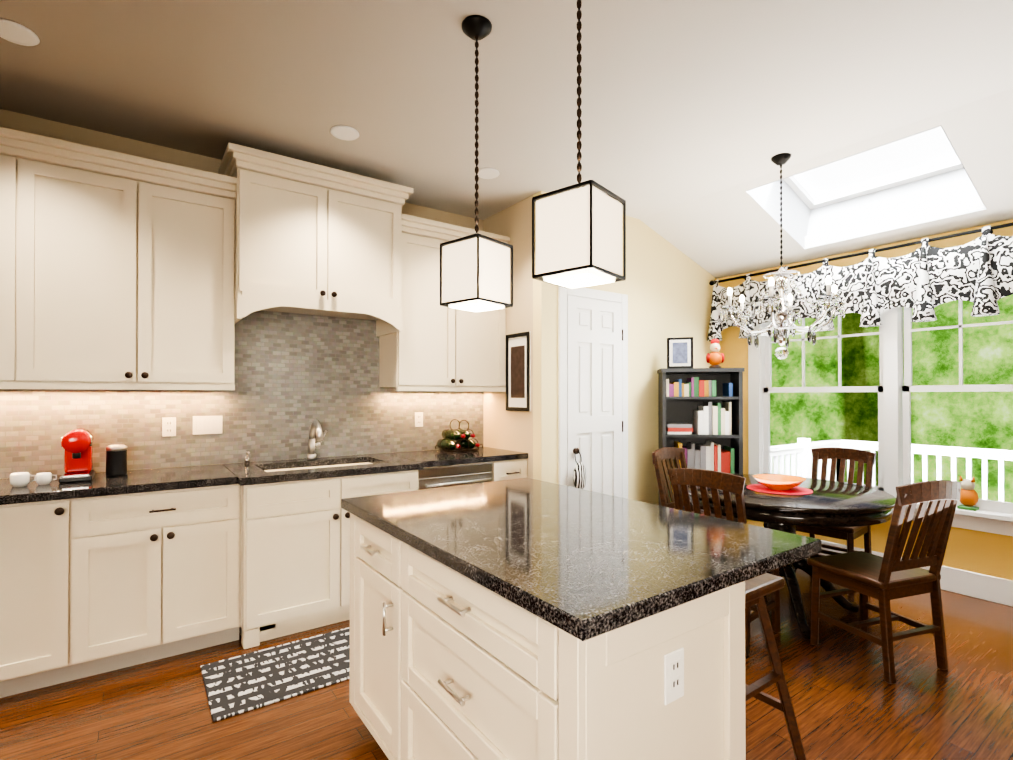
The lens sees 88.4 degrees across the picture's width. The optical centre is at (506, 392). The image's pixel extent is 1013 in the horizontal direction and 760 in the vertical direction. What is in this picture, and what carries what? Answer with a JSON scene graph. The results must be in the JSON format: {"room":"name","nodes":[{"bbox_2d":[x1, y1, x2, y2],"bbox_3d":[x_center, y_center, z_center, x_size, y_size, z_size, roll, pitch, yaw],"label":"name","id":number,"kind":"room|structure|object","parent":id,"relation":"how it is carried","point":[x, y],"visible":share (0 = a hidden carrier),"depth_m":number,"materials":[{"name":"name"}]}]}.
{"room":"kitchen","nodes":[
{"label":"kitchen","id":0,"kind":"room"},
{"bbox_2d":[0,109,482,478],"bbox_3d":[-2.527,-0.058,2.863,5.830,2.850,0.100,0,0,-35],"label":"wall","id":1,"kind":"structure","parent":0,"point":[47,128],"depth_m":3.05,"materials":[{"name":"beige paint"}]},
{"bbox_2d":[0,143,39,386],"bbox_3d":[-2.811,-0.608,2.383,1.008,1.126,0.339,0,0,-35],"label":"upper cabinet","id":2,"kind":"object","parent":1,"relation":"attached to","point":[19,166],"depth_m":2.51,"materials":[{"name":"paint"}]},
{"bbox_2d":[36,151,239,386],"bbox_3d":[-2.093,-0.605,2.892,1.003,1.126,0.339,0,0,-35],"label":"upper cabinet","id":3,"kind":"object","parent":1,"relation":"attached to","point":[120,271],"depth_m":2.76,"materials":[{"name":"paint"}]},
{"bbox_2d":[0,310,482,478],"bbox_3d":[-1.770,-0.087,3.334,3.850,1.085,0.008,0,0,-35],"label":"tile backsplash","id":4,"kind":"structure","parent":1,"relation":"attached to","point":[296,375],"depth_m":3.45,"materials":[{"name":"grey tile"}]},
{"bbox_2d":[162,417,175,436],"bbox_3d":[-2.032,0.210,3.136,0.070,0.114,0.007,0,0,-35],"label":"outlet","id":5,"kind":"object","parent":4,"relation":"attached to","point":[168,423],"depth_m":3.13,"materials":[{"name":"white plastic"}]},
{"bbox_2d":[193,416,221,434],"bbox_3d":[-1.867,0.205,3.253,0.162,0.114,0.007,0,0,-35],"label":"outlet","id":6,"kind":"object","parent":4,"relation":"attached to","point":[207,424],"depth_m":3.25,"materials":[{"name":"white plastic"}]},
{"bbox_2d":[415,412,422,426],"bbox_3d":[-0.688,0.216,4.088,0.070,0.114,0.007,0,0,-35],"label":"outlet","id":7,"kind":"object","parent":4,"relation":"attached to","point":[418,415],"depth_m":4.09,"materials":[{"name":"white plastic"}]},
{"bbox_2d":[224,155,403,318],"bbox_3d":[-1.247,-0.942,3.444,1.015,0.766,0.419,0,0,-35],"label":"upper cabinet","id":8,"kind":"object","parent":1,"relation":"attached to","point":[303,243],"depth_m":3.24,"materials":[{"name":"paint"}]},
{"bbox_2d":[0,557,1012,759],"bbox_3d":[0.364,1.404,0.650,8.000,0.100,7.040,0,0,-35],"label":"floor","id":9,"kind":"structure","parent":0,"point":[848,702],"depth_m":2.25,"materials":[{"name":"brown wood"}]},
{"bbox_2d":[0,495,91,697],"bbox_3d":[-2.423,0.928,2.476,0.716,0.875,0.619,0,0,-35],"label":"base cabinet","id":10,"kind":"object","parent":9,"relation":"on","point":[46,544],"depth_m":2.36,"materials":[{"name":"paint"}]},
{"bbox_2d":[92,483,223,675],"bbox_3d":[-1.920,0.930,2.832,0.777,0.875,0.619,0,0,-35],"label":"base cabinet","id":11,"kind":"object","parent":9,"relation":"on","point":[101,572],"depth_m":2.59,"materials":[{"name":"paint"}]},
{"bbox_2d":[0,447,527,502],"bbox_3d":[-1.556,0.474,3.044,3.828,0.041,0.699,0,0,-35],"label":"countertop","id":12,"kind":"structure","parent":11,"relation":"on","point":[144,479],"depth_m":2.93,"materials":[{"name":"black stone"}]},
{"bbox_2d":[9,472,56,486],"bbox_3d":[-2.280,0.417,2.511,0.170,0.065,0.075,0,0,-35],"label":"cups","id":13,"kind":"object","parent":12,"relation":"on","point":[19,479],"visible":1,"depth_m":2.49,"materials":[{"name":"white ceramic"}]},
{"bbox_2d":[58,428,94,482],"bbox_3d":[-2.221,0.322,2.697,0.130,0.258,0.240,0,0,-35],"label":"coffee machine","id":14,"kind":"object","parent":12,"relation":"on","point":[77,444],"visible":1,"depth_m":2.64,"materials":[{"name":"red plastic"}]},
{"bbox_2d":[105,444,127,475],"bbox_3d":[-2.120,0.367,2.830,0.096,0.168,0.096,0,0,-35],"label":"milk frother","id":15,"kind":"object","parent":12,"relation":"on","point":[116,459],"visible":1,"depth_m":2.79,"materials":[{"name":"black plastic"}]},
{"bbox_2d":[244,451,251,462],"bbox_3d":[-1.632,0.410,3.282,0.028,0.090,0.074,0,0,-35],"label":"soap dispenser","id":16,"kind":"object","parent":12,"relation":"on","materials":[{"name":"silver metal"}]},
{"bbox_2d":[304,419,326,458],"bbox_3d":[-1.242,0.318,3.491,0.137,0.276,0.246,0,0,-35],"label":"faucet","id":17,"kind":"object","parent":12,"relation":"on","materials":[{"name":"silver metal"}]},
{"bbox_2d":[264,459,371,470],"bbox_3d":[-1.171,0.597,3.323,0.760,0.228,0.410,0,0,-35],"label":"sink","id":18,"kind":"object","parent":12,"relation":"in","point":[353,460],"depth_m":3.48,"materials":[{"name":"silver metal"}]},
{"bbox_2d":[435,419,482,452],"bbox_3d":[-0.368,0.335,4.060,0.345,0.244,0.290,0,0,-35],"label":"wine rack","id":19,"kind":"object","parent":12,"relation":"on","point":[461,438],"visible":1,"depth_m":4.02,"materials":[{"name":"black metal"}]},
{"bbox_2d":[200,627,349,721],"bbox_3d":[-0.867,1.361,2.716,1.220,0.009,0.535,0,0,-35],"label":"mat","id":20,"kind":"object","parent":9,"relation":"on","point":[237,685],"visible":0.52,"depth_m":2.51,"materials":[{"name":"grey fabric"}]},
{"bbox_2d":[224,467,423,648],"bbox_3d":[-1.199,0.933,3.301,1.088,0.875,0.689,0,0,-35],"label":"base cabinet","id":21,"kind":"object","parent":9,"relation":"on","point":[287,541],"depth_m":2.89,"materials":[{"name":"paint"}]},
{"bbox_2d":[424,459,495,488],"bbox_3d":[-0.524,0.937,3.820,0.614,0.875,0.621,0,0,-35],"label":"dishwasher","id":22,"kind":"object","parent":9,"relation":"on","point":[439,475],"depth_m":3.58,"materials":[{"name":"metal"}]},
{"bbox_2d":[496,455,527,480],"bbox_3d":[-0.145,0.938,4.089,0.314,0.875,0.621,0,0,-35],"label":"base cabinet","id":23,"kind":"object","parent":9,"relation":"on","point":[506,469],"depth_m":3.84,"materials":[{"name":"paint"}]},
{"bbox_2d":[341,506,745,759],"bbox_3d":[-0.020,0.918,1.735,0.636,0.884,1.350,0,0,-35],"label":"kitchen island","id":24,"kind":"object","parent":9,"relation":"on","point":[523,619],"depth_m":1.31,"materials":[{"name":"paint"}]},
{"bbox_2d":[341,478,820,645],"bbox_3d":[0.125,0.457,1.837,0.965,0.040,1.424,0,0,-35],"label":"island countertop","id":25,"kind":"structure","parent":24,"relation":"on","point":[598,565],"depth_m":1.47,"materials":[{"name":"black stone"}]},
{"bbox_2d":[652,447,737,521],"bbox_3d":[1.384,0.898,3.788,0.433,0.953,0.528,0,0,-41],"label":"dining chair","id":26,"kind":"object","parent":9,"relation":"on","point":[661,457],"visible":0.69,"depth_m":3.89,"materials":[{"name":"brown wood"}]},
{"bbox_2d":[657,368,744,517],"bbox_3d":[1.607,0.592,4.344,0.640,1.570,0.290,0,0,10],"label":"bookcase","id":27,"kind":"object","parent":9,"relation":"on","point":[700,413],"visible":0.56,"depth_m":4.26,"materials":[{"name":"black wood"}]},
{"bbox_2d":[667,337,692,367],"bbox_3d":[1.467,-0.330,4.402,0.210,0.269,0.063,0,0,18],"label":"framed picture","id":28,"kind":"object","parent":27,"relation":"on","point":[679,352],"visible":0.88,"depth_m":4.39,"materials":[{"name":"black metal"}]},
{"bbox_2d":[706,339,723,367],"bbox_3d":[1.734,-0.320,4.322,0.145,0.252,0.130,0,0,10],"label":"figurine","id":29,"kind":"object","parent":27,"relation":"on","point":[714,358],"visible":0.94,"depth_m":4.30,"materials":[{"name":"orange ceramic"}]},
{"bbox_2d":[669,468,780,655],"bbox_3d":[1.243,0.893,2.961,0.528,0.953,0.433,0,0,-41],"label":"dining chair","id":30,"kind":"object","parent":9,"relation":"on","point":[714,481],"visible":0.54,"depth_m":2.79,"materials":[{"name":"brown wood"}]},
{"bbox_2d":[745,573,805,759],"bbox_3d":[0.726,1.010,1.889,0.505,0.708,0.505,0,0,-35],"label":"counter stool","id":31,"kind":"object","parent":9,"relation":"on","point":[758,588],"visible":0.12,"depth_m":1.83,"materials":[{"name":"brown wood"}]},
{"bbox_2d":[680,474,895,638],"bbox_3d":[1.735,0.989,3.302,1.200,0.757,1.200,0,0,-35],"label":"dining table","id":32,"kind":"object","parent":9,"relation":"on","point":[827,503],"visible":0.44,"depth_m":2.93,"materials":[{"name":"black wood"}]},
{"bbox_2d":[746,484,812,494],"bbox_3d":[1.706,0.607,3.259,0.370,0.004,0.370,0,0,-35],"label":"placemat","id":33,"kind":"object","parent":32,"relation":"on","point":[797,490],"visible":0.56,"depth_m":3.20,"materials":[{"name":"red fabric"}]},
{"bbox_2d":[753,474,805,489],"bbox_3d":[1.706,0.569,3.260,0.300,0.070,0.300,0,0,-35],"label":"fruit bowl","id":34,"kind":"object","parent":33,"relation":"on","point":[779,482],"visible":1,"depth_m":3.23,"materials":[{"name":"orange ceramic"}]},
{"bbox_2d":[795,447,875,596],"bbox_3d":[2.375,0.898,3.798,0.528,0.953,0.433,0,0,-40],"label":"dining chair","id":35,"kind":"object","parent":9,"relation":"on","point":[852,456],"visible":0.54,"depth_m":3.84,"materials":[{"name":"brown wood"}]},
{"bbox_2d":[807,480,960,683],"bbox_3d":[1.923,0.891,2.668,0.433,0.953,0.528,0,0,-19],"label":"dining chair","id":36,"kind":"object","parent":9,"relation":"on","point":[887,577],"visible":1,"depth_m":2.53,"materials":[{"name":"brown wood"}]},
{"bbox_2d":[0,0,1012,219],"bbox_3d":[-0.137,-1.549,0.252,6.900,0.100,7.140,0,0,-35],"label":"ceiling","id":37,"kind":"structure","parent":0,"point":[684,101],"depth_m":2.49,"materials":[{"name":"paint"}]},
{"bbox_2d":[0,18,39,45],"bbox_3d":[-2.030,-1.481,2.145,0.159,0.011,0.159,0,0,-41],"label":"recessed light","id":38,"kind":"object","parent":37,"relation":"in","point":[14,32],"depth_m":2.15,"materials":[{"name":"white"}]},
{"bbox_2d":[330,125,358,140],"bbox_3d":[-0.922,-1.475,2.968,0.159,0.011,0.159,0,-1,-44],"label":"recessed light","id":39,"kind":"object","parent":37,"relation":"in","point":[347,133],"depth_m":2.96,"materials":[{"name":"white"}]},
{"bbox_2d":[440,15,512,311],"bbox_3d":[-0.121,-0.913,2.110,0.212,1.146,0.212,0,0,40],"label":"pendant lantern","id":40,"kind":"object","parent":37,"relation":"hanging from","point":[476,274],"visible":1,"depth_m":2.06,"materials":[{"name":"white"}]},
{"bbox_2d":[478,168,498,178],"bbox_3d":[-0.127,-1.472,3.506,0.159,0.011,0.159,0,0,16],"label":"recessed light","id":41,"kind":"object","parent":37,"relation":"in","point":[485,173],"depth_m":3.51,"materials":[{"name":"white"}]},
{"bbox_2d":[532,0,625,288],"bbox_3d":[0.226,-0.916,1.620,0.212,1.146,0.212,0,0,40],"label":"pendant lantern","id":42,"kind":"object","parent":37,"relation":"hanging from","point":[578,237],"visible":1,"depth_m":1.56,"materials":[{"name":"white"}]},
{"bbox_2d":[720,153,844,358],"bbox_3d":[1.728,-0.842,3.272,0.718,1.274,0.724,0,0,-35],"label":"crystal chandelier","id":43,"kind":"object","parent":37,"relation":"hanging from","point":[781,318],"visible":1,"depth_m":3.24,"materials":[{"name":"clear glass"}]},
{"bbox_2d":[483,195,532,478],"bbox_3d":[0.039,-0.049,4.197,0.100,2.850,0.690,0,0,-35],"label":"wall","id":44,"kind":"structure","parent":0,"point":[504,428],"depth_m":4.06,"materials":[{"name":"beige paint"}]},
{"bbox_2d":[376,223,507,390],"bbox_3d":[-0.477,-0.598,4.036,0.927,1.126,0.339,0,0,-35],"label":"upper cabinet","id":45,"kind":"object","parent":44,"relation":"attached to","point":[432,346],"depth_m":3.81,"materials":[{"name":"paint"}]},
{"bbox_2d":[506,331,530,410],"bbox_3d":[0.087,-0.155,4.023,0.022,0.600,0.300,0,0,-35],"label":"framed picture","id":46,"kind":"object","parent":44,"relation":"attached to","point":[518,371],"visible":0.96,"depth_m":4.01,"materials":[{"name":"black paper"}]},
{"bbox_2d":[533,191,715,504],"bbox_3d":[1.153,-0.047,4.502,2.270,2.850,0.100,0,0,-35],"label":"wall","id":47,"kind":"structure","parent":0,"point":[665,286],"depth_m":4.44,"materials":[{"name":"beige paint"}]},
{"bbox_2d":[558,286,627,498],"bbox_3d":[0.713,0.283,4.083,0.750,2.185,0.071,0,0,-35],"label":"door","id":48,"kind":"structure","parent":47,"relation":"attached to","point":[593,377],"depth_m":4.08,"materials":[{"name":"white wood"}]},
{"bbox_2d":[573,452,586,488],"bbox_3d":[0.551,0.594,3.911,0.128,0.306,0.063,0,0,-35],"label":"bag","id":49,"kind":"object","parent":48,"relation":"hanging from","point":[579,476],"visible":0.9,"depth_m":3.88,"materials":[{"name":"white fabric"}]},
{"bbox_2d":[639,88,1012,278],"bbox_3d":[3.396,-1.481,2.270,1.200,0.752,6.350,0,0,-35],"label":"ceiling","id":50,"kind":"structure","parent":0,"point":[731,231],"depth_m":3.84,"materials":[{"name":"paint"}]},
{"bbox_2d":[783,158,962,208],"bbox_3d":[2.496,-1.678,3.614,0.885,0.324,1.120,0,0,-35],"label":"window","id":51,"kind":"structure","parent":50,"relation":"attached to","point":[801,192],"depth_m":3.93,"materials":[{"name":"white"}]},
{"bbox_2d":[715,219,1012,579],"bbox_3d":[3.845,0.126,2.578,0.100,2.480,6.150,0,0,-35],"label":"wall","id":52,"kind":"structure","parent":0,"point":[984,553],"depth_m":3.79,"materials":[{"name":"yellow paint"}]},
{"bbox_2d":[709,222,1012,284],"bbox_3d":[3.070,-1.054,3.486,0.121,0.048,3.762,0,0,-35],"label":"curtain rod","id":53,"kind":"object","parent":52,"relation":"attached to","point":[992,228],"visible":0.73,"depth_m":3.85,"materials":[{"name":"black metal"}]},
{"bbox_2d":[707,226,1012,340],"bbox_3d":[2.977,-0.782,3.471,0.140,0.576,3.653,0,0,-35],"label":"valance curtain","id":54,"kind":"object","parent":53,"relation":"hanging from","point":[924,280],"visible":0.81,"depth_m":3.72,"materials":[{"name":"fabric"}]},
{"bbox_2d":[748,245,1012,535],"bbox_3d":[3.184,-0.039,3.459,0.160,1.920,3.290,0,0,-35],"label":"window","id":55,"kind":"structure","parent":52,"relation":"in","point":[894,439],"depth_m":3.87,"materials":[{"name":"white wood"}]},
{"bbox_2d":[957,475,978,510],"bbox_3d":[3.105,0.676,3.503,0.080,0.225,0.110,0,0,-35],"label":"figurine","id":56,"kind":"object","parent":55,"relation":"on","point":[969,498],"visible":0.88,"depth_m":3.48,"materials":[{"name":"orange ceramic"}]},
{"bbox_2d":[809,540,1012,606],"bbox_3d":[3.797,1.283,2.537,0.016,0.165,6.150,0,0,-35],"label":"baseboard","id":57,"kind":"structure","parent":52,"relation":"attached to","point":[981,586],"depth_m":3.48,"materials":[{"name":"white wood"}]},
{"label":"outside","id":58,"kind":"structure","parent":0,"visible":0},
{"bbox_2d":[770,438,1012,501],"bbox_3d":[5.044,1.089,3.146,2.480,1.160,6.600,0,0,-35],"label":"porch railing","id":59,"kind":"object","parent":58,"point":[800,451],"visible":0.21,"depth_m":5.72,"materials":[{"name":"white wood"}]},
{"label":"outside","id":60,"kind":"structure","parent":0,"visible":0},
{"bbox_2d":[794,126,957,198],"bbox_3d":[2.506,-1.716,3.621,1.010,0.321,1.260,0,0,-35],"label":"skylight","id":61,"kind":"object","parent":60,"point":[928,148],"depth_m":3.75,"materials":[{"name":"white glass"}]},
{"bbox_2d":[770,294,1012,502],"bbox_3d":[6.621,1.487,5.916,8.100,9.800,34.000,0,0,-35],"label":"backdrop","id":62,"kind":"structure","parent":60,"point":[972,419],"depth_m":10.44,"materials":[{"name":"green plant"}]}
]}

